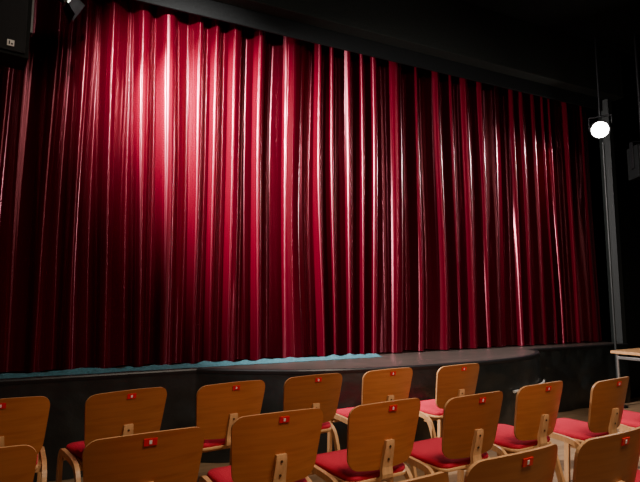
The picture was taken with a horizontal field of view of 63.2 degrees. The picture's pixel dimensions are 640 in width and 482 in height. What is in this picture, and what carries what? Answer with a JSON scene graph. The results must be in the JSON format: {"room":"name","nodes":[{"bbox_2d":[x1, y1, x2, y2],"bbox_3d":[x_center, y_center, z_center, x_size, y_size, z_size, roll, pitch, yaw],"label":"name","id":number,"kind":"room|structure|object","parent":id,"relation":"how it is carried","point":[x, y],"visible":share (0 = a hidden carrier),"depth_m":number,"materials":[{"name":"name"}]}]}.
{"room":"auditorium","nodes":[
{"label":"auditorium","id":0,"kind":"room"},
{"bbox_2d":[47,397,639,481],"bbox_3d":[1.189,1.667,2.526,11.700,0.100,10.000,3,-7,-26],"label":"floor","id":1,"kind":"structure","parent":0,"point":[582,414],"depth_m":4.29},
{"bbox_2d":[0,445,36,481],"bbox_3d":[-1.333,1.139,1.918,0.479,0.824,0.543,4,-7,-30],"label":"chair","id":2,"kind":"object","parent":1,"relation":"on","point":[17,462],"visible":1,"depth_m":1.84,"materials":[{"name":"brown wood"}]},
{"bbox_2d":[0,396,49,481],"bbox_3d":[-1.766,1.240,2.836,0.479,0.824,0.543,4,-7,-31],"label":"chair","id":3,"kind":"object","parent":1,"relation":"on","point":[23,420],"visible":0.62,"depth_m":2.74,"materials":[{"name":"brown wood"}]},
{"bbox_2d":[56,387,166,481],"bbox_3d":[-1.227,1.267,3.078,0.479,0.824,0.543,5,-8,-40],"label":"chair","id":4,"kind":"object","parent":1,"relation":"on","point":[134,411],"visible":0.53,"depth_m":2.91,"materials":[{"name":"brown wood"}]},
{"bbox_2d":[82,427,204,481],"bbox_3d":[-0.784,1.167,2.172,0.479,0.824,0.543,4,-7,-31],"label":"chair","id":5,"kind":"object","parent":1,"relation":"on","point":[173,455],"visible":1,"depth_m":1.99,"materials":[{"name":"brown wood"}]},
{"bbox_2d":[196,380,264,465],"bbox_3d":[-0.666,1.299,3.366,0.479,0.824,0.543,4,-8,-35],"label":"chair","id":6,"kind":"object","parent":1,"relation":"on","point":[218,406],"visible":0.53,"depth_m":3.18,"materials":[{"name":"brown wood"}]},
{"bbox_2d":[199,408,322,481],"bbox_3d":[-0.290,1.208,2.545,0.479,0.824,0.543,3,-7,-29],"label":"chair","id":7,"kind":"object","parent":1,"relation":"on","point":[282,446],"visible":1,"depth_m":2.36,"materials":[{"name":"brown wood"}]},
{"bbox_2d":[283,373,341,450],"bbox_3d":[-0.151,1.334,3.684,0.479,0.824,0.543,4,-7,-32],"label":"chair","id":8,"kind":"object","parent":1,"relation":"on","point":[321,391],"visible":0.42,"depth_m":3.51,"materials":[{"name":"brown wood"}]},
{"bbox_2d":[0,341,630,462],"bbox_3d":[-0.941,1.546,5.281,10.224,0.746,2.995,3,-7,-26],"label":"stage","id":9,"kind":"object","parent":1,"relation":"on","point":[428,358],"visible":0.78,"depth_m":4.72,"materials":[{"name":"black wood"}]},
{"bbox_2d":[0,353,381,378],"bbox_3d":[-1.828,1.022,4.116,5.400,0.040,0.148,3,-7,-26],"label":"lining","id":10,"kind":"object","parent":9,"relation":"attached to","point":[76,371],"visible":1,"depth_m":4.41,"materials":[{"name":"blue fabric"}]},
{"bbox_2d":[0,346,630,481],"bbox_3d":[-0.434,1.447,4.225,10.200,0.703,0.680,3,-7,-26],"label":"stage skirt","id":11,"kind":"object","parent":9,"relation":"attached to","point":[579,370],"depth_m":4.30,"materials":[{"name":"black fabric"}]},
{"bbox_2d":[308,398,420,481],"bbox_3d":[0.225,1.235,2.783,0.479,0.824,0.543,4,-7,-32],"label":"chair","id":12,"kind":"object","parent":1,"relation":"on","point":[381,435],"visible":0.94,"depth_m":2.60,"materials":[{"name":"brown wood"}]},
{"bbox_2d":[327,368,416,477],"bbox_3d":[0.397,1.367,3.983,0.479,0.824,0.543,4,-7,-31],"label":"chair","id":13,"kind":"object","parent":1,"relation":"on","point":[383,385],"visible":0.43,"depth_m":3.81,"materials":[{"name":"brown wood"}]},
{"bbox_2d":[398,471,448,481],"bbox_3d":[0.090,1.108,1.635,0.479,0.824,0.543,3,-7,-29],"label":"chair","id":14,"kind":"object","parent":1,"relation":"on","point":[440,476],"visible":1,"depth_m":1.52,"materials":[{"name":"brown wood"}]},
{"bbox_2d":[387,391,502,481],"bbox_3d":[0.733,1.257,2.984,0.479,0.824,0.543,4,-7,-33],"label":"chair","id":15,"kind":"object","parent":1,"relation":"on","point":[470,422],"visible":0.83,"depth_m":2.80,"materials":[{"name":"brown wood"}]},
{"bbox_2d":[419,363,478,437],"bbox_3d":[0.982,1.395,4.233,0.479,0.824,0.543,4,-7,-32],"label":"chair","id":16,"kind":"object","parent":1,"relation":"on","point":[452,381],"visible":0.71,"depth_m":4.04,"materials":[{"name":"brown wood"}]},
{"bbox_2d":[457,381,564,481],"bbox_3d":[1.243,1.296,3.341,0.479,0.824,0.543,4,-8,-34],"label":"chair","id":17,"kind":"object","parent":1,"relation":"on","point":[537,405],"visible":0.82,"depth_m":3.16,"materials":[{"name":"brown wood"}]},
{"bbox_2d":[464,443,557,481],"bbox_3d":[0.560,1.140,1.928,0.479,0.824,0.543,4,-7,-31],"label":"chair","id":18,"kind":"object","parent":1,"relation":"on","point":[538,464],"visible":1,"depth_m":1.73,"materials":[{"name":"brown wood"}]},
{"bbox_2d":[548,376,628,481],"bbox_3d":[1.773,1.316,3.520,0.479,0.824,0.543,4,-8,-35],"label":"chair","id":19,"kind":"object","parent":1,"relation":"on","point":[607,397],"visible":0.8,"depth_m":3.34,"materials":[{"name":"brown wood"}]},
{"bbox_2d":[572,426,639,481],"bbox_3d":[1.033,1.168,2.179,0.479,0.824,0.543,4,-7,-32],"label":"chair","id":20,"kind":"object","parent":1,"relation":"on","point":[614,457],"visible":1,"depth_m":1.97,"materials":[{"name":"brown wood"}]},
{"bbox_2d":[602,142,628,407],"bbox_3d":[3.697,0.382,6.607,0.198,3.350,0.198,3,-7,-26],"label":"stand pole","id":21,"kind":"object","parent":1,"relation":"on","point":[603,146],"visible":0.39,"depth_m":6.62,"materials":[{"name":"grey metal"}]},
{"bbox_2d":[610,348,639,377],"bbox_3d":[3.905,1.598,5.769,1.100,0.750,0.700,4,-7,-31],"label":"side table","id":22,"kind":"object","parent":1,"relation":"on","point":[635,351],"visible":0.63,"depth_m":5.76,"materials":[{"name":"brown wood"}]},
{"bbox_2d":[617,410,639,431],"bbox_3d":[2.333,1.349,3.815,0.479,0.824,0.543,4,-7,-32],"label":"chair","id":23,"kind":"object","parent":1,"relation":"on","point":[630,419],"visible":0.37,"depth_m":3.72,"materials":[{"name":"red fabric"}]},
{"bbox_2d":[635,469,639,481],"bbox_3d":[1.549,1.194,2.418,0.479,0.824,0.543,4,-7,-32],"label":"chair","id":24,"kind":"object","parent":1,"relation":"on","point":[637,479],"visible":0.1,"depth_m":2.54,"materials":[{"name":"red fabric"}]},
{"bbox_2d":[460,0,639,65],"bbox_3d":[1.189,-3.203,3.064,11.700,0.100,10.000,3,-7,-26],"label":"ceiling","id":25,"kind":"structure","parent":0,"point":[614,23],"depth_m":6.44,"materials":[{"name":"black paint"}]},
{"bbox_2d":[0,0,34,70],"bbox_3d":[-1.856,-2.092,3.059,0.376,2.110,0.218,5,-8,-36],"label":"loudspeaker","id":26,"kind":"object","parent":25,"relation":"hanging from","point":[16,16],"visible":1,"depth_m":2.94,"materials":[{"name":"black paint"}]},
{"bbox_2d":[58,0,84,23],"bbox_3d":[-1.896,-2.349,3.938,0.455,1.406,0.366,3,-7,-26],"label":"spotlight","id":27,"kind":"object","parent":25,"relation":"hanging from","point":[72,8],"visible":1,"depth_m":3.98,"materials":[{"name":"black metal"}]},
{"bbox_2d":[134,0,623,110],"bbox_3d":[-0.505,-2.500,5.104,10.500,0.850,0.190,3,-7,-26],"label":"trim pelmet","id":28,"kind":"structure","parent":25,"relation":"attached to","point":[457,38],"depth_m":5.99,"materials":[{"name":"black paint"}]},
{"bbox_2d":[0,0,601,372],"bbox_3d":[-0.562,-0.661,5.157,9.820,3.595,0.200,3,-7,-26],"label":"stage curtain","id":29,"kind":"object","parent":28,"relation":"hanging from","point":[176,186],"depth_m":5.14,"materials":[{"name":"red fabric"}]},
{"bbox_2d":[588,36,612,138],"bbox_3d":[3.669,-2.023,6.848,0.286,1.415,0.281,3,-7,-26],"label":"spotlight","id":30,"kind":"object","parent":25,"relation":"hanging from","point":[600,129],"visible":1,"depth_m":6.76,"materials":[{"name":"black metal"}]},
{"bbox_2d":[627,34,639,180],"bbox_3d":[4.164,-1.767,6.780,0.296,1.940,0.272,0,-6,4],"label":"loudspeaker","id":31,"kind":"object","parent":25,"relation":"hanging from","point":[633,153],"visible":1,"depth_m":6.75,"materials":[{"name":"black paint"}]},
{"bbox_2d":[586,108,611,341],"bbox_3d":[6.424,-0.494,5.278,0.100,4.800,9.900,3,-7,-26],"label":"wall","id":32,"kind":"structure","parent":0,"point":[594,144],"depth_m":8.72,"materials":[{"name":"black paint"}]},
{"bbox_2d":[598,61,639,397],"bbox_3d":[4.563,-0.255,7.439,1.340,4.800,0.200,3,-7,-26],"label":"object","id":33,"kind":"structure","parent":32,"relation":"attached to","point":[623,194],"depth_m":7.26,"materials":[{"name":"black paint"}]}
]}

